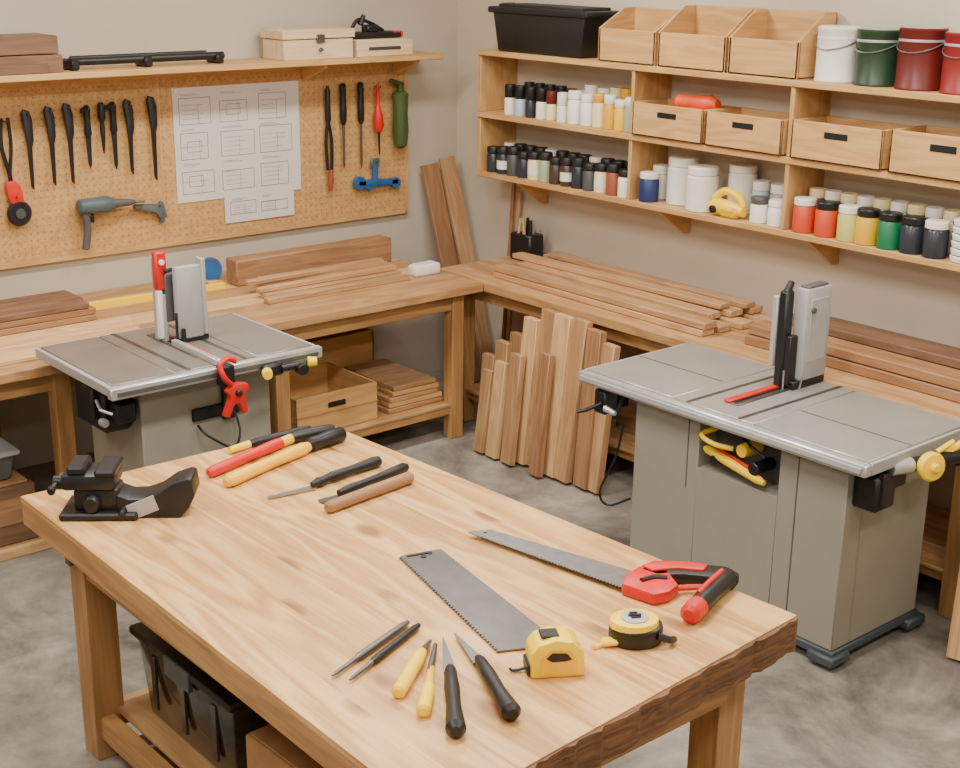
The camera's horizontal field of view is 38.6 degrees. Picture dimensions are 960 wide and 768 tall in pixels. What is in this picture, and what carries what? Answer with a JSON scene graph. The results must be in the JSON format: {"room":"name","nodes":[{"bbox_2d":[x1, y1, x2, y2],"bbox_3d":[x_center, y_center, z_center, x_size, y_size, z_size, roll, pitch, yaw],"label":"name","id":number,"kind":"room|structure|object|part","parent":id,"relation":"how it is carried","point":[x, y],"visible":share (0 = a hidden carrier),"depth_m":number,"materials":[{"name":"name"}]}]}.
{"room":"woodworking shop","nodes":[
{"label":"woodworking shop","id":0,"kind":"room"},
{"bbox_2d":[0,0,457,468],"bbox_3d":[-2.855,-1.035,6.341,7.216,3.309,0.088,-14,23,-38],"label":"wall","id":1,"kind":"structure","parent":0,"point":[81,27],"depth_m":7.47,"materials":[{"name":"paint"}]},
{"bbox_2d":[0,62,407,269],"bbox_3d":[-1.832,-1.141,7.134,3.639,0.911,0.033,-14,23,-38],"label":"pegboard","id":2,"kind":"object","parent":1,"relation":"attached to","point":[54,232],"visible":0.68,"depth_m":7.21,"materials":[{"name":"brown wood"}]},
{"bbox_2d":[0,118,31,225],"bbox_3d":[-2.275,-1.035,6.710,0.131,0.531,0.064,-14,23,-38],"label":"tin snips","id":3,"kind":"object","parent":2,"relation":"hanging from","point":[19,213],"visible":1,"depth_m":6.72,"materials":[{"name":"metal"}]},
{"bbox_2d":[20,109,34,189],"bbox_3d":[-2.211,-1.149,6.733,0.050,0.394,0.052,1,18,0],"label":"files","id":4,"kind":"object","parent":2,"relation":"hanging from","point":[26,118],"visible":1,"depth_m":6.71,"materials":[{"name":"metal"}]},
{"bbox_2d":[43,106,56,185],"bbox_3d":[-2.124,-1.179,6.801,0.050,0.394,0.052,1,18,0],"label":"files","id":5,"kind":"object","parent":2,"relation":"hanging from","point":[48,114],"visible":1,"depth_m":6.78,"materials":[{"name":"metal"}]},
{"bbox_2d":[61,103,74,183],"bbox_3d":[-2.050,-1.201,6.859,0.050,0.402,0.052,1,18,0],"label":"files","id":6,"kind":"object","parent":2,"relation":"hanging from","point":[67,113],"visible":1,"depth_m":6.83,"materials":[{"name":"metal"}]},
{"bbox_2d":[80,105,91,167],"bbox_3d":[-1.974,-1.244,6.911,0.049,0.317,0.050,2,18,4],"label":"file","id":7,"kind":"object","parent":2,"relation":"hanging from","point":[85,110],"visible":1,"depth_m":6.89,"materials":[{"name":"metal"}]},
{"bbox_2d":[97,102,106,152],"bbox_3d":[-1.912,-1.297,6.949,0.051,0.255,0.049,3,18,7],"label":"file","id":8,"kind":"object","parent":2,"relation":"hanging from","point":[101,108],"visible":1,"depth_m":6.93,"materials":[{"name":"metal"}]},
{"bbox_2d":[75,196,144,249],"bbox_3d":[-1.898,-0.844,7.083,0.370,0.267,0.102,-14,23,-38],"label":"drill","id":9,"kind":"object","parent":2,"relation":"hanging from","point":[101,204],"visible":1,"depth_m":6.98,"materials":[{"name":"metal"}]},
{"bbox_2d":[106,101,117,168],"bbox_3d":[-1.866,-1.266,6.999,0.049,0.343,0.050,2,18,4],"label":"file","id":10,"kind":"object","parent":2,"relation":"hanging from","point":[111,106],"visible":1,"depth_m":6.97,"materials":[{"name":"metal"}]},
{"bbox_2d":[122,99,133,173],"bbox_3d":[-1.801,-1.271,7.058,0.050,0.385,0.052,1,18,0],"label":"file","id":11,"kind":"object","parent":2,"relation":"hanging from","point":[127,106],"visible":1,"depth_m":7.03,"materials":[{"name":"metal"}]},
{"bbox_2d":[133,201,166,222],"bbox_3d":[-1.740,-0.900,7.232,0.184,0.114,0.064,-14,23,-38],"label":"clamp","id":12,"kind":"object","parent":2,"relation":"attached to","point":[159,209],"visible":1,"depth_m":7.23,"materials":[{"name":"metal"}]},
{"bbox_2d":[146,96,157,179],"bbox_3d":[-1.701,-1.279,7.145,0.050,0.438,0.052,1,18,0],"label":"file","id":13,"kind":"object","parent":2,"relation":"hanging from","point":[150,101],"visible":1,"depth_m":7.12,"materials":[{"name":"metal"}]},
{"bbox_2d":[171,81,300,223],"bbox_3d":[-1.316,-1.262,7.525,0.783,0.748,0.010,-14,23,-38],"label":"drawing","id":14,"kind":"object","parent":2,"relation":"attached to","point":[239,144],"visible":1,"depth_m":7.52,"materials":[{"name":"paper"}]},
{"bbox_2d":[324,86,333,190],"bbox_3d":[-0.866,-1.401,7.847,0.051,0.599,0.049,2,18,5],"label":"pliers","id":15,"kind":"object","parent":2,"relation":"hanging from","point":[327,91],"visible":1,"depth_m":7.84,"materials":[{"name":"metal"}]},
{"bbox_2d":[339,83,346,167],"bbox_3d":[-0.785,-1.483,7.891,0.041,0.484,0.056,-1,18,-6],"label":"screwdriver","id":16,"kind":"object","parent":2,"relation":"hanging from","point":[343,107],"visible":1,"depth_m":7.85,"materials":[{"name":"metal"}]},
{"bbox_2d":[357,82,363,167],"bbox_3d":[-0.691,-1.502,7.969,0.041,0.493,0.056,-1,18,-6],"label":"screwdriver","id":17,"kind":"object","parent":2,"relation":"hanging from","point":[360,86],"visible":1,"depth_m":7.93,"materials":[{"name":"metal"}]},
{"bbox_2d":[353,158,400,190],"bbox_3d":[-0.610,-1.244,8.126,0.335,0.190,0.064,-14,23,-38],"label":"clamp","id":18,"kind":"object","parent":2,"relation":"attached to","point":[359,183],"visible":1,"depth_m":8.10,"materials":[{"name":"metal"}]},
{"bbox_2d":[373,83,383,153],"bbox_3d":[-0.595,-1.551,8.025,0.066,0.414,0.062,6,18,15],"label":"screwdriver","id":19,"kind":"object","parent":2,"relation":"hanging from","point":[378,123],"visible":1,"depth_m":8.00,"materials":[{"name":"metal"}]},
{"bbox_2d":[389,78,408,147],"bbox_3d":[-0.473,-1.594,8.084,0.098,0.409,0.118,6,19,16],"label":"pump bottle","id":20,"kind":"object","parent":2,"relation":"hanging from","point":[400,128],"visible":1,"depth_m":8.06,"materials":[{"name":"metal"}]},
{"bbox_2d":[0,50,443,82],"bbox_3d":[-1.716,-1.538,6.917,3.696,0.123,0.307,-14,23,-38],"label":"shelf","id":21,"kind":"object","parent":1,"relation":"attached to","point":[401,63],"visible":0.94,"depth_m":7.08,"materials":[{"name":"brown wood"}]},
{"bbox_2d":[0,33,63,75],"bbox_3d":[-2.314,-1.526,6.370,0.695,0.172,0.246,-14,23,-38],"label":"blocks","id":22,"kind":"object","parent":21,"relation":"on","point":[20,53],"visible":1,"depth_m":6.41,"materials":[{"name":"brown wood"}]},
{"bbox_2d":[63,50,224,70],"bbox_3d":[-1.676,-1.628,6.893,0.849,0.063,0.123,-14,23,-38],"label":"rail","id":23,"kind":"object","parent":21,"relation":"on","point":[73,63],"visible":0.99,"depth_m":6.84,"materials":[{"name":"black metal"}]},
{"bbox_2d":[260,26,354,60],"bbox_3d":[-0.933,-1.858,7.483,0.466,0.158,0.242,-14,23,-38],"label":"wooden box","id":24,"kind":"object","parent":21,"relation":"on","point":[320,42],"visible":1,"depth_m":7.39,"materials":[{"name":"wood"}]},
{"bbox_2d":[353,37,411,56],"bbox_3d":[-0.597,-1.911,7.771,0.387,0.092,0.216,-14,23,-38],"label":"wooden box","id":25,"kind":"object","parent":21,"relation":"on","point":[372,47],"visible":0.83,"depth_m":7.68,"materials":[{"name":"wood"}]},
{"bbox_2d":[347,14,402,38],"bbox_3d":[-0.601,-2.019,7.735,0.343,0.131,0.106,-14,23,-38],"label":"plane","id":26,"kind":"object","parent":25,"relation":"on","point":[370,30],"visible":0.91,"depth_m":7.70,"materials":[{"name":"black metal"}]},
{"bbox_2d":[0,370,959,767],"bbox_3d":[-0.244,1.556,3.909,7.216,0.088,8.228,-14,23,-38],"label":"floor","id":27,"kind":"structure","parent":0,"point":[895,701],"depth_m":5.17,"materials":[{"name":"concrete"}]},
{"bbox_2d":[35,250,321,471],"bbox_3d":[-1.268,0.126,5.946,0.986,1.373,0.840,-14,23,-38],"label":"saw","id":28,"kind":"object","parent":27,"relation":"on","point":[198,383],"visible":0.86,"depth_m":5.80,"materials":[{"name":"metal"}]},
{"bbox_2d":[0,257,482,561],"bbox_3d":[-1.814,0.101,6.812,3.854,0.880,1.108,-14,23,-38],"label":"workbench","id":29,"kind":"object","parent":27,"relation":"on","point":[329,314],"visible":0.34,"depth_m":7.03,"materials":[{"name":"brown wood"}]},
{"bbox_2d":[0,467,38,546],"bbox_3d":[-2.400,0.568,6.162,0.660,0.286,0.471,-14,23,-38],"label":"crate","id":30,"kind":"object","parent":29,"relation":"on","point":[13,529],"visible":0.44,"depth_m":6.13,"materials":[{"name":"brown wood"}]},
{"bbox_2d":[0,437,19,480],"bbox_3d":[-2.413,0.365,6.080,0.616,0.141,0.422,-14,23,-38],"label":"storage bin","id":31,"kind":"object","parent":30,"relation":"on","point":[8,451],"visible":1,"depth_m":6.10,"materials":[{"name":"grey plastic"}]},
{"bbox_2d":[0,290,95,335],"bbox_3d":[-2.257,-0.317,6.505,0.806,0.093,0.308,-14,23,-38],"label":"stack","id":32,"kind":"object","parent":29,"relation":"on","point":[63,307],"depth_m":6.53,"materials":[{"name":"brown wood"}]},
{"bbox_2d":[0,315,141,366],"bbox_3d":[-2.075,-0.159,6.136,1.268,0.021,0.399,-14,23,-38],"label":"boards","id":33,"kind":"object","parent":29,"relation":"on","point":[15,348],"visible":0.7,"depth_m":6.30,"materials":[{"name":"beige wood"}]},
{"bbox_2d":[89,282,225,308],"bbox_3d":[-1.653,-0.455,7.056,0.757,0.035,0.030,-13,22,-36],"label":"wood board","id":34,"kind":"object","parent":29,"relation":"on","point":[221,285],"visible":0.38,"depth_m":6.96,"materials":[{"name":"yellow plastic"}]},
{"bbox_2d":[205,257,223,283],"bbox_3d":[-1.454,-0.614,7.402,0.133,0.132,0.109,-14,23,-38],"label":"tape roll","id":35,"kind":"object","parent":29,"relation":"on","point":[213,267],"visible":0.73,"depth_m":7.38,"materials":[{"name":"blue plastic"}]},
{"bbox_2d":[226,235,390,286],"bbox_3d":[-0.938,-0.695,7.659,1.030,0.141,0.114,-14,23,-38],"label":"beam","id":36,"kind":"structure","parent":29,"relation":"on","point":[239,269],"depth_m":7.57,"materials":[{"name":"brown wood"}]},
{"bbox_2d":[245,257,409,304],"bbox_3d":[-0.828,-0.570,7.383,0.951,0.074,0.383,-14,23,-38],"label":"strips","id":37,"kind":"object","parent":29,"relation":"on","point":[347,276],"depth_m":7.32,"materials":[{"name":"brown wood"}]},
{"bbox_2d":[289,362,377,428],"bbox_3d":[-0.890,0.081,7.345,0.510,0.211,0.473,-14,23,-38],"label":"wooden crate","id":38,"kind":"object","parent":29,"relation":"on","point":[329,393],"visible":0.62,"depth_m":7.27,"materials":[{"name":"brown wood"}]},
{"bbox_2d":[305,328,373,367],"bbox_3d":[-0.896,-0.146,7.895,0.528,0.308,0.246,-14,23,-38],"label":"wooden crate","id":39,"kind":"object","parent":29,"relation":"on","point":[343,349],"visible":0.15,"depth_m":7.85,"materials":[{"name":"brown wood"}]},
{"bbox_2d":[344,358,442,413],"bbox_3d":[-0.510,0.002,7.706,0.404,0.146,0.498,-14,23,-38],"label":"boards","id":40,"kind":"object","parent":29,"relation":"on","point":[400,387],"visible":0.77,"depth_m":7.57,"materials":[{"name":"brown wood"}]},
{"bbox_2d":[408,260,439,276],"bbox_3d":[-0.310,-0.644,7.646,0.176,0.066,0.079,-14,23,-38],"label":"block","id":41,"kind":"object","parent":29,"relation":"on","point":[429,267],"visible":1,"depth_m":7.61,"materials":[{"name":"paper"}]},
{"bbox_2d":[20,427,797,767],"bbox_3d":[-0.304,0.942,4.208,1.338,0.898,2.230,-14,23,-38],"label":"workbench","id":42,"kind":"object","parent":27,"relation":"on","point":[269,598],"visible":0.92,"depth_m":3.81,"materials":[{"name":"brown wood"}]},
{"bbox_2d":[47,455,199,520],"bbox_3d":[-1.126,0.327,4.351,0.453,0.180,0.172,0,18,-3],"label":"bench vise","id":43,"kind":"object","parent":42,"relation":"on","point":[100,494],"visible":1,"depth_m":4.31,"materials":[{"name":"black metal"}]},
{"bbox_2d":[129,622,269,767],"bbox_3d":[-0.778,0.976,4.443,0.444,0.328,0.660,-14,23,-38],"label":"storage bin","id":44,"kind":"object","parent":42,"relation":"on","point":[214,721],"visible":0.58,"depth_m":4.26,"materials":[{"name":"plastic"}]},
{"bbox_2d":[227,426,310,453],"bbox_3d":[-0.764,0.200,4.989,0.354,0.032,0.037,-15,24,-40],"label":"chisel","id":45,"kind":"object","parent":42,"relation":"on","point":[255,442],"visible":0.79,"depth_m":4.95,"materials":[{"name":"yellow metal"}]},
{"bbox_2d":[206,424,334,476],"bbox_3d":[-0.748,0.228,4.875,0.082,0.047,0.594,15,23,38],"label":"chisel","id":46,"kind":"object","parent":42,"relation":"on","point":[297,436],"visible":0.85,"depth_m":4.85,"materials":[{"name":"red plastic"}]},
{"bbox_2d":[246,724,323,767],"bbox_3d":[-0.326,1.153,4.000,0.493,0.270,0.528,-15,23,-40],"label":"cardboard box","id":47,"kind":"object","parent":42,"relation":"on","point":[266,746],"visible":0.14,"depth_m":3.93,"materials":[{"name":"brown cardboard"}]},
{"bbox_2d":[223,427,346,486],"bbox_3d":[-0.680,0.250,4.793,0.066,0.057,0.591,13,22,34],"label":"chisel","id":48,"kind":"object","parent":42,"relation":"on","point":[336,435],"visible":1,"depth_m":4.79,"materials":[{"name":"yellow paint"}]},
{"bbox_2d":[267,456,381,498],"bbox_3d":[-0.511,0.315,4.621,0.468,0.040,0.050,-16,24,-42],"label":"chisel","id":49,"kind":"object","parent":42,"relation":"on","point":[372,462],"visible":1,"depth_m":4.63,"materials":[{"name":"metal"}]},
{"bbox_2d":[318,463,408,502],"bbox_3d":[-0.383,0.328,4.587,0.042,0.039,0.392,16,23,40],"label":"chisel","id":50,"kind":"object","parent":42,"relation":"on","point":[401,468],"visible":0.91,"depth_m":4.59,"materials":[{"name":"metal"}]},
{"bbox_2d":[324,471,413,512],"bbox_3d":[-0.361,0.354,4.500,0.042,0.042,0.377,16,24,40],"label":"wooden dowel","id":51,"kind":"object","parent":42,"relation":"on","point":[406,478],"visible":1,"depth_m":4.48,"materials":[{"name":"brown wood"}]},
{"bbox_2d":[331,620,409,676],"bbox_3d":[-0.279,0.678,3.527,0.021,0.021,0.334,11,20,29],"label":"file","id":52,"kind":"object","parent":42,"relation":"on","point":[390,634],"visible":1,"depth_m":3.53,"materials":[{"name":"metal"}]},
{"bbox_2d":[349,623,420,680],"bbox_3d":[-0.241,0.684,3.511,0.021,0.021,0.330,10,20,27],"label":"file","id":53,"kind":"object","parent":42,"relation":"on","point":[410,631],"visible":1,"depth_m":3.51,"materials":[{"name":"metal"}]},
{"bbox_2d":[391,639,431,698],"bbox_3d":[-0.164,0.702,3.431,0.037,0.037,0.287,5,18,13],"label":"chisel","id":54,"kind":"object","parent":42,"relation":"on","point":[414,664],"visible":1,"depth_m":3.37,"materials":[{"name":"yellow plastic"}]},
{"bbox_2d":[416,643,437,717],"bbox_3d":[-0.120,0.719,3.380,0.035,0.035,0.339,2,18,4],"label":"chisel","id":55,"kind":"object","parent":42,"relation":"on","point":[423,709],"visible":1,"depth_m":3.29,"materials":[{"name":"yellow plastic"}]},
{"bbox_2d":[442,637,466,737],"bbox_3d":[-0.064,0.722,3.353,0.049,0.049,0.474,0,18,-2],"label":"chisel","id":56,"kind":"object","parent":42,"relation":"on","point":[455,725],"visible":1,"depth_m":3.24,"materials":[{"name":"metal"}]},
{"bbox_2d":[399,549,540,651],"bbox_3d":[-0.031,0.595,3.808,0.170,0.006,0.679,-9,20,-28],"label":"saw","id":57,"kind":"object","parent":42,"relation":"on","point":[498,622],"visible":0.99,"depth_m":3.79,"materials":[{"name":"metal"}]},
{"bbox_2d":[454,633,520,720],"bbox_3d":[0.016,0.706,3.405,0.049,0.049,0.444,-4,18,-15],"label":"chisel","id":58,"kind":"object","parent":42,"relation":"on","point":[509,709],"visible":1,"depth_m":3.31,"materials":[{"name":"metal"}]},
{"bbox_2d":[509,626,584,678],"bbox_3d":[0.165,0.669,3.431,0.187,0.106,0.093,-2,18,-9],"label":"tape measure","id":59,"kind":"object","parent":42,"relation":"on","point":[551,651],"visible":1,"depth_m":3.40,"materials":[{"name":"yellow plastic"}]},
{"bbox_2d":[469,529,738,623],"bbox_3d":[0.380,0.497,4.042,0.849,0.067,0.326,17,24,41],"label":"saw","id":60,"kind":"object","parent":42,"relation":"on","point":[654,582],"visible":1,"depth_m":3.90,"materials":[{"name":"metal"}]},
{"bbox_2d":[590,608,676,649],"bbox_3d":[0.394,0.638,3.590,0.232,0.075,0.126,-3,18,-11],"label":"tape measure","id":61,"kind":"object","parent":42,"relation":"on","point":[630,629],"visible":1,"depth_m":3.55,"materials":[{"name":"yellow plastic"}]},
{"bbox_2d":[420,156,493,382],"bbox_3d":[-0.120,-0.682,8.475,0.477,1.395,0.236,16,23,40],"label":"planks","id":62,"kind":"object","parent":27,"relation":"on","point":[431,176],"visible":0.47,"depth_m":8.45,"materials":[{"name":"brown wood"}]},
{"bbox_2d":[501,183,521,341],"bbox_3d":[0.169,-0.592,8.316,0.114,1.312,0.106,-14,23,-38],"label":"sticks","id":63,"kind":"object","parent":27,"relation":"on","point":[506,325],"visible":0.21,"depth_m":8.23,"materials":[{"name":"brown wood"}]},
{"bbox_2d":[473,308,620,493],"bbox_3d":[0.308,0.042,7.103,0.210,0.849,0.968,-14,23,-38],"label":"boards","id":64,"kind":"object","parent":27,"relation":"on","point":[531,394],"visible":1,"depth_m":7.04,"materials":[{"name":"brown wood"}]},
{"bbox_2d":[440,256,959,619],"bbox_3d":[1.362,0.203,6.612,0.699,0.880,4.206,-14,23,-38],"label":"bench","id":65,"kind":"object","parent":27,"relation":"on","point":[940,551],"visible":0.32,"depth_m":6.62,"materials":[{"name":"brown wood"}]},
{"bbox_2d":[510,216,542,260],"bbox_3d":[0.274,-0.847,8.003,0.114,0.248,0.176,-14,23,-38],"label":"holder","id":66,"kind":"object","parent":65,"relation":"on","point":[526,240],"visible":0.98,"depth_m":7.96,"materials":[{"name":"black plastic"}]},
{"bbox_2d":[493,251,771,336],"bbox_3d":[0.757,-0.497,7.171,0.533,0.095,1.700,-14,23,-38],"label":"stack","id":67,"kind":"object","parent":65,"relation":"on","point":[701,312],"visible":0.93,"depth_m":7.00,"materials":[{"name":"brown wood"}]},
{"bbox_2d":[745,313,959,402],"bbox_3d":[1.974,-0.079,5.848,0.445,0.132,1.787,-14,23,-38],"label":"stack","id":68,"kind":"object","parent":65,"relation":"on","point":[932,368],"visible":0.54,"depth_m":5.89,"materials":[{"name":"brown wood"}]},
{"bbox_2d":[577,280,959,668],"bbox_3d":[1.172,0.276,5.601,0.754,1.352,1.573,-14,23,-38],"label":"saw","id":69,"kind":"object","parent":27,"relation":"on","point":[813,491],"visible":0.96,"depth_m":5.42,"materials":[{"name":"metal"}]},
{"bbox_2d":[946,566,959,660],"bbox_3d":[1.988,0.719,5.210,0.221,0.764,0.439,-14,23,-38],"label":"board","id":70,"kind":"object","parent":27,"relation":"on","point":[953,647],"visible":1,"depth_m":5.33,"materials":[{"name":"brown wood"}]},
{"bbox_2d":[456,0,959,511],"bbox_3d":[2.523,-0.723,5.562,0.088,3.309,8.140,-14,23,-38],"label":"wall","id":71,"kind":"structure","parent":0,"point":[903,297],"depth_m":7.00,"materials":[{"name":"paint"}]},
{"bbox_2d":[476,48,959,271],"bbox_3d":[1.377,-1.038,6.562,0.305,0.862,4.004,-14,23,-38],"label":"shelving","id":72,"kind":"object","parent":71,"relation":"attached to","point":[497,68],"depth_m":6.44,"materials":[{"name":"brown wood"}]},
{"bbox_2d":[488,2,618,58],"bbox_3d":[0.399,-1.934,7.488,0.273,0.260,0.792,-14,23,-38],"label":"storage bin","id":73,"kind":"object","parent":72,"relation":"on","point":[570,31],"visible":0.86,"depth_m":7.35,"materials":[{"name":"black plastic"}]},
{"bbox_2d":[487,141,627,197],"bbox_3d":[0.470,-1.192,7.584,0.187,0.163,1.163,-14,23,-38],"label":"jars","id":74,"kind":"object","parent":72,"relation":"on","point":[575,170],"visible":0.94,"depth_m":7.53,"materials":[{"name":"black plastic"}]},
{"bbox_2d":[504,82,630,132],"bbox_3d":[0.523,-1.523,7.441,0.209,0.202,1.018,-14,23,-38],"label":"bottles","id":75,"kind":"object","parent":72,"relation":"on","point":[607,108],"visible":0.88,"depth_m":7.36,"materials":[{"name":"white plastic"}]},
{"bbox_2d":[598,7,678,65],"bbox_3d":[0.840,-1.777,7.005,0.264,0.264,0.396,-14,23,-38],"label":"bin","id":76,"kind":"object","parent":72,"relation":"on","point":[630,36],"visible":0.75,"depth_m":7.01,"materials":[{"name":"brown wood"}]},
{"bbox_2d":[638,155,718,212],"label":"jars","id":77,"kind":"object","parent":72,"relation":"on","point":[690,183],"depth_m":6.93,"materials":[{"name":"white plastic"}]},
{"bbox_3d":[1.021,-1.319,6.880,0.262,0.167,0.466,-14,23,-38],"label":"storage drawer","id":78,"kind":"part","parent":72,"relation":"part of","materials":[{"name":"beige wood"}]},
{"bbox_2d":[673,93,720,109],"bbox_3d":[1.071,-1.332,6.799,0.106,0.212,0.259,-14,23,-38],"label":"orange sander","id":79,"kind":"object","parent":72,"relation":"in","point":[702,102],"visible":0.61,"depth_m":6.74,"materials":[{"name":"plastic"}]},
{"bbox_2d":[657,5,763,72],"bbox_3d":[1.119,-1.686,6.689,0.264,0.290,0.431,-14,23,-38],"label":"bin","id":80,"kind":"object","parent":72,"relation":"on","point":[696,37],"visible":0.81,"depth_m":6.71,"materials":[{"name":"brown wood"}]},
{"bbox_2d":[708,187,747,219],"bbox_3d":[1.207,-0.883,6.675,0.097,0.144,0.211,-14,23,-38],"label":"cordless sander","id":81,"kind":"object","parent":72,"relation":"on","point":[725,208],"visible":1,"depth_m":6.65,"materials":[{"name":"yellow plastic"}]},
{"bbox_3d":[1.331,-1.204,6.533,0.262,0.167,0.458,-14,23,-38],"label":"storage drawer","id":82,"kind":"part","parent":72,"relation":"part of","materials":[{"name":"beige wood"}]},
{"bbox_2d":[727,162,783,226],"label":"jars","id":83,"kind":"object","parent":72,"relation":"on","point":[763,207],"depth_m":6.63,"materials":[{"name":"white plastic"}]},
{"bbox_2d":[727,9,837,79],"bbox_3d":[1.401,-1.582,6.373,0.264,0.290,0.405,-14,23,-38],"label":"bin","id":84,"kind":"object","parent":72,"relation":"on","point":[772,43],"visible":0.86,"depth_m":6.35,"materials":[{"name":"brown wood"}]},
{"bbox_2d":[814,25,861,82],"bbox_3d":[1.594,-1.473,6.120,0.196,0.241,0.202,-14,23,-38],"label":"paint can","id":85,"kind":"object","parent":72,"relation":"on","point":[836,52],"visible":0.89,"depth_m":6.05,"materials":[{"name":"white plastic"}]},
{"bbox_3d":[1.669,-1.083,6.152,0.262,0.176,0.484,-14,23,-38],"label":"storage drawer","id":86,"kind":"part","parent":72,"relation":"part of","materials":[{"name":"beige wood"}]},
{"bbox_2d":[792,187,959,263],"bbox_3d":[1.864,-0.691,6.022,0.220,0.189,1.106,-14,23,-38],"label":"jars","id":87,"kind":"object","parent":72,"relation":"on","point":[932,232],"visible":1,"depth_m":6.05,"materials":[{"name":"multicoloured plastic"}]},
{"bbox_2d":[852,27,899,86],"bbox_3d":[1.728,-1.423,5.970,0.196,0.241,0.202,-14,23,-38],"label":"paint can","id":88,"kind":"object","parent":72,"relation":"on","point":[876,50],"visible":0.91,"depth_m":5.90,"materials":[{"name":"metal"}]},
{"bbox_2d":[894,25,948,90],"bbox_3d":[1.867,-1.380,5.811,0.207,0.259,0.212,-14,23,-38],"label":"paint can","id":89,"kind":"object","parent":72,"relation":"on","point":[920,55],"visible":0.91,"depth_m":5.74,"materials":[{"name":"metal"}]},
{"bbox_3d":[2.014,-0.960,5.765,0.262,0.185,0.510,-14,23,-38],"label":"storage drawer","id":90,"kind":"part","parent":72,"relation":"part of","materials":[{"name":"beige wood"}]},
{"bbox_2d":[939,30,959,94],"bbox_3d":[2.006,-1.324,5.656,0.203,0.250,0.209,-14,23,-38],"label":"paint can","id":91,"kind":"object","parent":72,"relation":"on","point":[950,74],"visible":1,"depth_m":5.61,"materials":[{"name":"metal"}]}
]}

